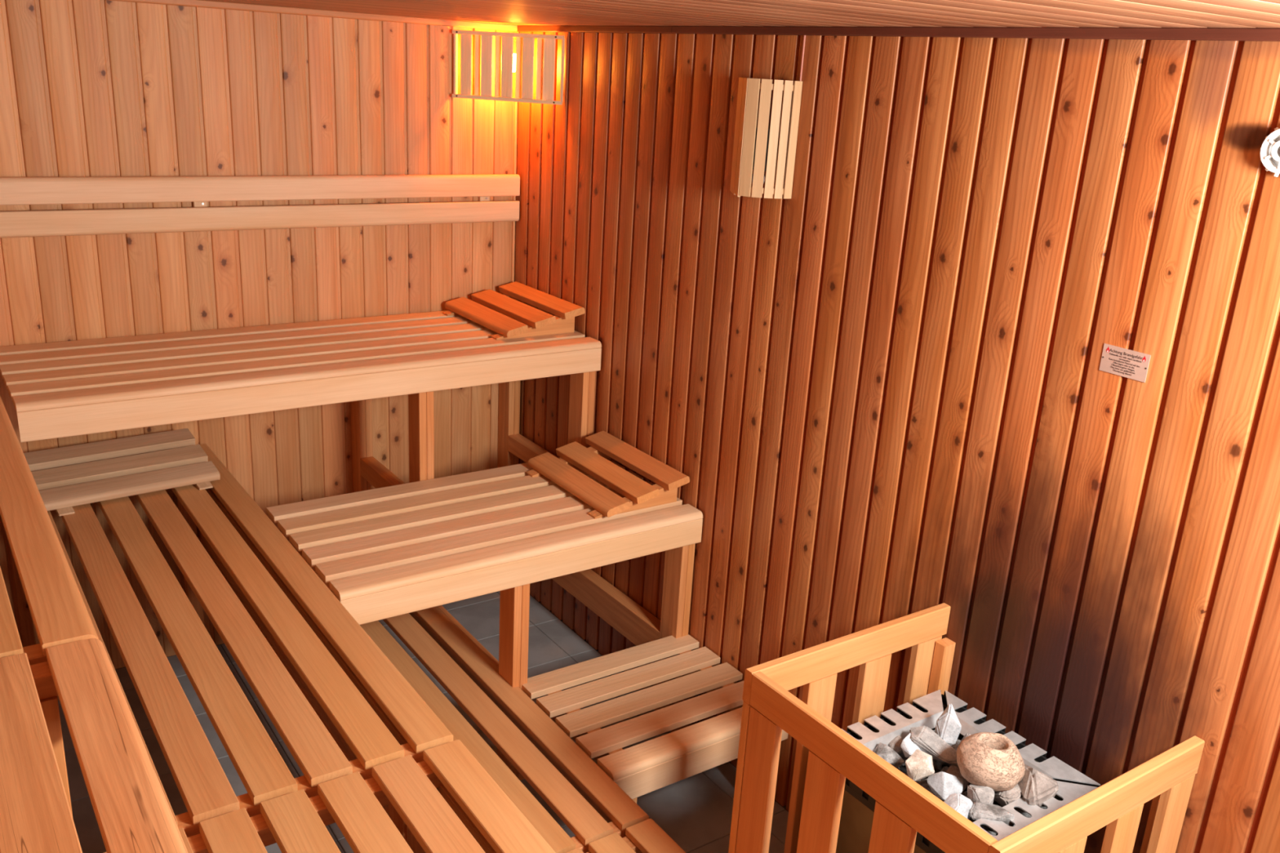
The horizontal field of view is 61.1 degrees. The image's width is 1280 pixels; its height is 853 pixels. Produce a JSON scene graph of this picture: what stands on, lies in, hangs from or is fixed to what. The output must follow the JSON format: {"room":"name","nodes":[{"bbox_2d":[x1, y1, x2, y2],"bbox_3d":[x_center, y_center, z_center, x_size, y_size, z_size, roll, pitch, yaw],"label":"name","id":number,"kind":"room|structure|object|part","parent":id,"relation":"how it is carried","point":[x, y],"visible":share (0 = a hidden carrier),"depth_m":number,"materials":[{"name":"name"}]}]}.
{"room":"spa","nodes":[
{"label":"spa","id":0,"kind":"room"},
{"bbox_2d":[0,0,519,669],"bbox_3d":[-1.713,-0.308,4.036,2.950,2.612,0.095,-9,22,-33],"label":"wall","id":1,"kind":"structure","parent":0,"point":[88,87],"depth_m":3.99,"materials":[{"name":"brown wood"}]},
{"bbox_2d":[0,173,519,237],"bbox_3d":[-1.640,-0.784,3.821,2.722,0.194,0.047,-9,22,-33],"label":"backrest","id":2,"kind":"object","parent":1,"relation":"attached to","point":[199,190],"visible":1,"depth_m":3.92,"materials":[{"name":"brown wood"}]},
{"bbox_2d":[111,0,517,31],"bbox_3d":[-1.623,-1.422,3.612,2.728,0.023,0.022,-9,22,-33],"label":"trim","id":3,"kind":"structure","parent":1,"relation":"attached to","point":[197,3],"depth_m":3.93,"materials":[{"name":"brown wood"}]},
{"bbox_2d":[57,591,788,852],"bbox_3d":[-0.240,1.700,2.320,2.950,0.060,5.581,-9,22,-33],"label":"floor","id":4,"kind":"structure","parent":0,"point":[695,811],"depth_m":3.75,"materials":[{"name":"grey tile"}]},
{"bbox_2d":[0,395,98,665],"bbox_3d":[-1.899,0.719,2.794,0.679,1.320,2.202,-9,22,-33],"label":"backrest","id":5,"kind":"object","parent":4,"relation":"on","point":[60,615],"visible":0.48,"depth_m":2.14,"materials":[{"name":"brown wood"}]},
{"bbox_2d":[0,638,187,852],"bbox_3d":[-0.684,1.337,1.135,0.679,1.320,2.058,-9,22,-33],"label":"bench","id":6,"kind":"object","parent":4,"relation":"on","point":[133,813],"visible":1,"depth_m":1.58,"materials":[{"name":"brown wood"}]},
{"bbox_3d":[-1.060,1.052,2.043,0.050,1.252,0.050,-9,22,-33],"label":"leg","id":7,"kind":"part","parent":6,"relation":"part of","materials":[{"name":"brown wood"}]},
{"bbox_2d":[30,444,453,843],"bbox_3d":[-1.345,0.839,3.250,0.679,0.870,2.191,-9,22,-33],"label":"bench","id":8,"kind":"object","parent":4,"relation":"on","point":[339,705],"visible":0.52,"depth_m":2.75,"materials":[{"name":"brown wood"}]},
{"bbox_3d":[-2.151,0.624,3.866,0.050,0.802,0.050,-9,22,-33],"label":"leg","id":9,"kind":"part","parent":8,"relation":"part of","materials":[{"name":"brown wood"}]},
{"bbox_2d":[23,428,220,515],"bbox_3d":[-1.772,0.147,3.709,0.550,0.106,0.368,-11,23,-38],"label":"headrest cover","id":10,"kind":"object","parent":8,"relation":"on","point":[60,489],"visible":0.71,"depth_m":3.69,"materials":[{"name":"beige wood"}]},
{"bbox_3d":[-1.719,0.554,4.156,0.050,0.802,0.050,-9,22,-33],"label":"leg","id":11,"kind":"part","parent":8,"relation":"part of","materials":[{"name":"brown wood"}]},
{"bbox_3d":[-0.584,1.133,2.601,0.050,0.802,0.050,-9,22,-33],"label":"leg","id":12,"kind":"part","parent":8,"relation":"part of","materials":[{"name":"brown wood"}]},
{"bbox_2d":[0,310,601,492],"bbox_3d":[-1.203,0.327,4.108,1.972,1.320,0.733,-9,22,-33],"label":"bench","id":13,"kind":"object","parent":4,"relation":"on","point":[73,388],"visible":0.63,"depth_m":3.75,"materials":[{"name":"brown wood"}]},
{"bbox_3d":[-1.166,0.212,4.501,0.028,1.296,0.100,-9,22,-33],"label":"leg","id":14,"kind":"part","parent":13,"relation":"part of","materials":[{"name":"brown wood"}]},
{"bbox_3d":[-1.142,0.208,4.517,0.028,1.296,0.100,-9,22,-33],"label":"leg","id":15,"kind":"part","parent":13,"relation":"part of","materials":[{"name":"brown wood"}]},
{"bbox_3d":[-0.980,0.234,4.255,0.056,0.075,0.503,-9,22,-33],"label":"bench rail","id":16,"kind":"part","parent":13,"relation":"part of","materials":[{"name":"brown wood"}]},
{"bbox_3d":[-0.816,0.218,3.980,0.028,0.943,0.100,-9,22,-33],"label":"leg","id":17,"kind":"part","parent":13,"relation":"part of","materials":[{"name":"brown wood"}]},
{"bbox_3d":[-0.792,0.214,3.995,0.028,0.943,0.100,-9,22,-33],"label":"leg","id":18,"kind":"part","parent":13,"relation":"part of","materials":[{"name":"brown wood"}]},
{"bbox_3d":[-0.606,0.121,4.876,0.028,1.296,0.100,-9,22,-33],"label":"leg","id":19,"kind":"part","parent":13,"relation":"part of","materials":[{"name":"brown wood"}]},
{"bbox_2d":[442,281,585,339],"bbox_3d":[-0.524,-0.471,4.368,0.368,0.106,0.550,-9,22,-33],"label":"headrest cover","id":20,"kind":"object","parent":13,"relation":"on","point":[484,311],"visible":1,"depth_m":4.29,"materials":[{"name":"brown wood"}]},
{"bbox_3d":[-0.582,0.117,4.892,0.028,1.296,0.100,-9,22,-33],"label":"leg","id":21,"kind":"part","parent":13,"relation":"part of","materials":[{"name":"brown wood"}]},
{"bbox_3d":[-0.420,0.143,4.630,0.056,0.075,0.503,-9,22,-33],"label":"bench rail","id":22,"kind":"part","parent":13,"relation":"part of","materials":[{"name":"brown wood"}]},
{"bbox_3d":[-0.256,0.127,4.355,0.028,0.943,0.100,-9,22,-33],"label":"leg","id":23,"kind":"part","parent":13,"relation":"part of","materials":[{"name":"brown wood"}]},
{"bbox_3d":[-0.232,0.123,4.370,0.028,0.943,0.100,-9,22,-33],"label":"leg","id":24,"kind":"part","parent":13,"relation":"part of","materials":[{"name":"brown wood"}]},
{"bbox_2d":[104,739,555,852],"bbox_3d":[-0.175,1.466,1.556,0.797,0.870,2.061,-9,22,-33],"label":"bench","id":25,"kind":"object","parent":4,"relation":"on","point":[446,802],"visible":0.94,"depth_m":2.18,"materials":[{"name":"brown wood"}]},
{"bbox_3d":[-0.501,1.173,2.495,0.050,0.802,0.050,-9,22,-33],"label":"leg","id":26,"kind":"part","parent":25,"relation":"part of","materials":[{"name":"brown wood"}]},
{"bbox_2d":[293,546,648,852],"bbox_3d":[-0.819,0.976,3.719,0.561,0.375,2.138,-9,22,-33],"label":"bench","id":27,"kind":"object","parent":4,"relation":"on","point":[593,807],"visible":0.3,"depth_m":3.32,"materials":[{"name":"brown wood"}]},
{"bbox_2d":[266,457,702,780],"bbox_3d":[-0.705,0.611,4.056,1.296,0.870,1.303,-9,22,-33],"label":"bench","id":28,"kind":"object","parent":4,"relation":"on","point":[388,552],"visible":0.76,"depth_m":3.56,"materials":[{"name":"brown wood"}]},
{"bbox_3d":[-0.787,0.738,4.128,0.056,0.130,1.173,-9,22,-33],"label":"bench rail","id":29,"kind":"part","parent":28,"relation":"part of","materials":[{"name":"brown wood"}]},
{"bbox_3d":[-0.432,0.794,3.585,0.028,0.846,0.100,-9,22,-33],"label":"leg","id":30,"kind":"part","parent":28,"relation":"part of","materials":[{"name":"brown wood"}]},
{"bbox_3d":[-0.409,0.790,3.600,0.028,0.846,0.100,-9,22,-33],"label":"leg","id":31,"kind":"part","parent":28,"relation":"part of","materials":[{"name":"brown wood"}]},
{"bbox_3d":[-0.239,0.649,4.495,0.056,0.130,1.173,-9,22,-33],"label":"bench rail","id":32,"kind":"part","parent":28,"relation":"part of","materials":[{"name":"brown wood"}]},
{"bbox_2d":[526,431,689,519],"bbox_3d":[-0.134,0.169,3.934,0.368,0.106,0.550,-9,22,-33],"label":"headrest cover","id":33,"kind":"object","parent":28,"relation":"on","point":[594,460],"visible":1,"depth_m":3.88,"materials":[{"name":"brown wood"}]},
{"bbox_3d":[0.116,0.706,3.952,0.028,0.846,0.100,-9,22,-33],"label":"leg","id":34,"kind":"part","parent":28,"relation":"part of","materials":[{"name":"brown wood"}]},
{"bbox_3d":[0.140,0.702,3.968,0.028,0.846,0.100,-9,22,-33],"label":"leg","id":35,"kind":"part","parent":28,"relation":"part of","materials":[{"name":"brown wood"}]},
{"bbox_2d":[566,818,685,852],"bbox_3d":[0.393,1.594,2.058,0.561,0.375,2.122,-9,22,-33],"label":"bench","id":36,"kind":"object","parent":4,"relation":"on","point":[646,836],"visible":1,"depth_m":2.88,"materials":[{"name":"brown wood"}]},
{"bbox_2d":[521,634,787,803],"bbox_3d":[0.033,1.059,3.618,0.689,0.375,0.582,-9,22,-33],"label":"bench","id":37,"kind":"object","parent":4,"relation":"on","point":[689,750],"visible":0.65,"depth_m":3.48,"materials":[{"name":"brown wood"}]},
{"bbox_3d":[-0.285,1.050,3.627,0.050,0.352,0.060,-9,22,-33],"label":"leg","id":38,"kind":"part","parent":37,"relation":"part of","materials":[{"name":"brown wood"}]},
{"bbox_3d":[-0.159,0.977,3.421,0.050,0.070,0.360,-9,22,-33],"label":"bench rail","id":39,"kind":"part","parent":37,"relation":"part of","materials":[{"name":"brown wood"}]},
{"bbox_3d":[0.159,0.978,3.925,0.050,0.352,0.060,-9,22,-33],"label":"leg","id":40,"kind":"part","parent":37,"relation":"part of","materials":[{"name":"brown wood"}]},
{"bbox_3d":[0.286,0.905,3.718,0.050,0.070,0.360,-9,22,-33],"label":"bench rail","id":41,"kind":"part","parent":37,"relation":"part of","materials":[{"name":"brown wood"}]},
{"bbox_2d":[728,603,1204,852],"bbox_3d":[0.713,1.101,2.613,0.696,0.999,0.732,-9,22,-33],"label":"guard","id":42,"kind":"object","parent":4,"relation":"on","point":[826,755],"visible":0.94,"depth_m":2.40,"materials":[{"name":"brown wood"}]},
{"bbox_3d":[0.539,0.567,2.743,0.696,0.086,0.026,-9,22,-33],"label":"rail","id":43,"kind":"part","parent":42,"relation":"part of","materials":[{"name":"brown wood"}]},
{"bbox_3d":[0.462,0.713,2.285,0.025,0.086,0.678,-9,22,-33],"label":"rail","id":44,"kind":"part","parent":42,"relation":"part of","materials":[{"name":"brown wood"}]},
{"bbox_3d":[0.938,0.770,2.197,0.696,0.086,0.026,-9,22,-33],"label":"rail","id":45,"kind":"part","parent":42,"relation":"part of","materials":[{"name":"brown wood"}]},
{"bbox_2d":[835,689,1100,852],"bbox_3d":[0.725,1.179,2.698,0.475,0.800,0.480,-9,22,-33],"label":"stove","id":46,"kind":"object","parent":4,"relation":"on","point":[857,812],"visible":0.14,"depth_m":2.59,"materials":[{"name":"grey"}]},
{"bbox_2d":[872,742,904,768],"bbox_3d":[0.597,0.800,2.632,0.084,0.057,0.060,-3,19,-18],"label":"stone","id":47,"kind":"object","parent":46,"relation":"on","point":[885,752],"visible":0.67,"depth_m":2.61,"materials":[{"name":"grey stone"}]},
{"bbox_3d":[0.635,0.757,2.730,0.457,0.030,0.086,-9,22,-33],"label":"rim plate","id":48,"kind":"part","parent":46,"relation":"part of","materials":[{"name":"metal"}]},
{"bbox_2d":[888,735,903,754],"bbox_3d":[0.632,0.790,2.683,0.047,0.044,0.046,-3,19,-17],"label":"stone","id":49,"kind":"object","parent":46,"relation":"on","point":[895,743],"visible":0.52,"depth_m":2.67,"materials":[{"name":"grey stone"}]},
{"bbox_2d":[900,733,921,758],"bbox_3d":[0.670,0.786,2.637,0.058,0.058,0.071,17,22,35],"label":"stone","id":50,"kind":"object","parent":46,"relation":"on","point":[908,747],"visible":0.64,"depth_m":2.62,"materials":[{"name":"white stone"}]},
{"bbox_2d":[905,749,934,782],"bbox_3d":[0.661,0.804,2.546,0.063,0.073,0.084,15,21,31],"label":"stone","id":51,"kind":"object","parent":46,"relation":"on","point":[919,766],"visible":0.96,"depth_m":2.52,"materials":[{"name":"beige stone"}]},
{"bbox_2d":[909,725,958,766],"bbox_3d":[0.730,0.786,2.633,0.162,0.069,0.070,15,21,31],"label":"stone","id":52,"kind":"object","parent":46,"relation":"on","point":[928,741],"visible":0.68,"depth_m":2.62,"materials":[{"name":"grey stone"}]},
{"bbox_2d":[927,771,964,800],"bbox_3d":[0.706,0.831,2.511,0.085,0.066,0.059,16,22,33],"label":"stone","id":53,"kind":"object","parent":46,"relation":"on","point":[942,784],"visible":0.88,"depth_m":2.50,"materials":[{"name":"grey stone"}]},
{"bbox_2d":[934,703,961,745],"bbox_3d":[0.757,0.744,2.672,0.054,0.106,0.063,3,18,0],"label":"stone","id":54,"kind":"object","parent":46,"relation":"on","point":[948,726],"visible":0.79,"depth_m":2.65,"materials":[{"name":"grey stone"}]},
{"bbox_2d":[945,764,969,792],"bbox_3d":[0.757,0.845,2.586,0.059,0.054,0.094,16,22,34],"label":"stone","id":55,"kind":"object","parent":46,"relation":"on","point":[953,770],"visible":0.22,"depth_m":2.57,"materials":[{"name":"stone"}]},
{"bbox_2d":[943,793,973,819],"bbox_3d":[0.714,0.858,2.427,0.075,0.065,0.062,-10,22,-35],"label":"stone","id":56,"kind":"object","parent":46,"relation":"on","point":[960,803],"visible":0.42,"depth_m":2.41,"materials":[{"name":"grey stone"}]},
{"bbox_2d":[899,727,1022,835],"bbox_3d":[0.737,0.982,2.633,0.415,0.215,0.420,-9,22,-33],"label":"basket","id":57,"kind":"object","parent":46,"relation":"on","point":[903,767],"depth_m":2.68,"materials":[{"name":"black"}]},
{"bbox_2d":[955,733,970,751],"bbox_3d":[0.801,0.788,2.645,0.053,0.054,0.076,19,24,39],"label":"stone","id":58,"kind":"object","parent":46,"relation":"on","point":[966,735],"visible":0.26,"depth_m":2.66,"materials":[{"name":"grey stone"}]},
{"bbox_2d":[956,732,1025,791],"bbox_3d":[0.809,0.778,2.504,0.151,0.120,0.155,3,18,-3],"label":"stone ball","id":59,"kind":"object","parent":46,"relation":"on","point":[993,761],"visible":0.96,"depth_m":2.45,"materials":[{"name":"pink stone"}]},
{"bbox_2d":[968,800,1014,826],"bbox_3d":[0.785,0.873,2.415,0.119,0.063,0.070,0,19,-10],"label":"stone","id":60,"kind":"object","parent":46,"relation":"on","point":[979,810],"visible":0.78,"depth_m":2.39,"materials":[{"name":"grey stone"}]},
{"bbox_2d":[967,784,994,804],"bbox_3d":[0.765,0.844,2.447,0.062,0.060,0.059,13,20,26],"label":"stone","id":61,"kind":"object","parent":60,"relation":"on","point":[984,794],"visible":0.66,"depth_m":2.44,"materials":[{"name":"grey stone"}]},
{"bbox_2d":[993,783,1022,811],"bbox_3d":[0.844,0.856,2.476,0.068,0.069,0.045,2,18,-5],"label":"stone","id":62,"kind":"object","parent":46,"relation":"on","point":[1003,798],"visible":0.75,"depth_m":2.46,"materials":[{"name":"grey stone"}]},
{"bbox_3d":[0.907,0.788,2.685,0.086,0.030,0.462,-9,22,-33],"label":"rim plate","id":63,"kind":"part","parent":46,"relation":"part of","materials":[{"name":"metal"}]},
{"bbox_3d":[0.858,0.871,2.425,0.457,0.030,0.086,-9,22,-33],"label":"rim plate","id":64,"kind":"part","parent":46,"relation":"part of","materials":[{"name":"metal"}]},
{"bbox_2d":[1017,764,1058,807],"bbox_3d":[0.915,0.822,2.496,0.100,0.102,0.138,2,18,-4],"label":"stone","id":65,"kind":"object","parent":46,"relation":"on","point":[1036,787],"visible":0.77,"depth_m":2.45,"materials":[{"name":"grey stone"}]},
{"bbox_2d":[206,0,1279,27],"bbox_3d":[-0.098,-0.708,1.527,2.950,0.094,5.581,-9,22,-33],"label":"ceiling","id":66,"kind":"structure","parent":0,"point":[898,13],"depth_m":2.37,"materials":[{"name":"brown wood"}]},
{"bbox_2d":[515,31,1279,852],"bbox_3d":[1.027,0.303,2.670,0.094,2.612,5.495,-9,22,-33],"label":"wall","id":67,"kind":"structure","parent":0,"point":[879,388],"depth_m":2.78,"materials":[{"name":"brown wood"}]},
{"bbox_2d":[452,29,564,104],"bbox_3d":[-0.498,-1.407,4.244,0.461,0.252,0.129,8,19,15],"label":"lamp","id":68,"kind":"object","parent":67,"relation":"attached to","point":[517,55],"visible":1,"depth_m":4.20,"materials":[{"name":"brown wood"}]},
{"bbox_3d":[-0.521,-1.278,4.230,0.461,0.014,0.012,8,19,15],"label":"shade rail","id":69,"kind":"part","parent":68,"relation":"part of","materials":[{"name":"beige wood"}]},
{"bbox_3d":[-0.508,-1.504,4.155,0.461,0.014,0.012,8,19,15],"label":"shade rail","id":70,"kind":"part","parent":68,"relation":"part of","materials":[{"name":"beige wood"}]},
{"bbox_3d":[-0.502,-1.437,4.274,0.060,0.075,0.060,8,19,15],"label":"bulb","id":71,"kind":"part","parent":68,"relation":"part of","materials":[{"name":"white glass"}]},
{"bbox_2d":[513,40,515,53],"bbox_3d":[-0.499,-1.492,4.256,0.048,0.050,0.048,8,19,15],"label":"bulb socket","id":72,"kind":"object","parent":68,"relation":"attached to","point":[514,41],"depth_m":4.24,"materials":[{"name":"beige ceramic"}]},
{"bbox_2d":[516,25,671,33],"bbox_3d":[-0.193,-1.454,3.961,0.022,0.023,1.079,-9,22,-33],"label":"trim","id":73,"kind":"structure","parent":67,"relation":"attached to","point":[569,28],"depth_m":3.88,"materials":[{"name":"brown wood"}]},
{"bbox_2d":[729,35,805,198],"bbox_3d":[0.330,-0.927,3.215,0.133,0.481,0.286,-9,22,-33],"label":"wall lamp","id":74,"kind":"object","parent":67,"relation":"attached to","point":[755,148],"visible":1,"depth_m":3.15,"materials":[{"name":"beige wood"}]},
{"bbox_2d":[671,26,1279,41],"bbox_3d":[1.327,-0.678,1.879,0.022,0.023,4.300,-9,22,-33],"label":"trim","id":75,"kind":"structure","parent":67,"relation":"attached to","point":[1271,34],"depth_m":2.49,"materials":[{"name":"brown wood"}]},
{"bbox_2d":[1099,343,1151,382],"bbox_3d":[1.074,-0.142,2.403,0.002,0.062,0.112,-9,22,-33],"label":"warning sign","id":76,"kind":"object","parent":67,"relation":"attached to","point":[1125,362],"visible":1,"depth_m":2.40,"materials":[{"name":"metal"}]},
{"bbox_2d":[1260,127,1279,176],"bbox_3d":[1.227,-0.523,2.055,0.034,0.098,0.100,-9,22,-33],"label":"round cover","id":77,"kind":"object","parent":67,"relation":"attached to","point":[1270,148],"visible":1,"depth_m":2.07,"materials":[{"name":"white plastic"}]}
]}

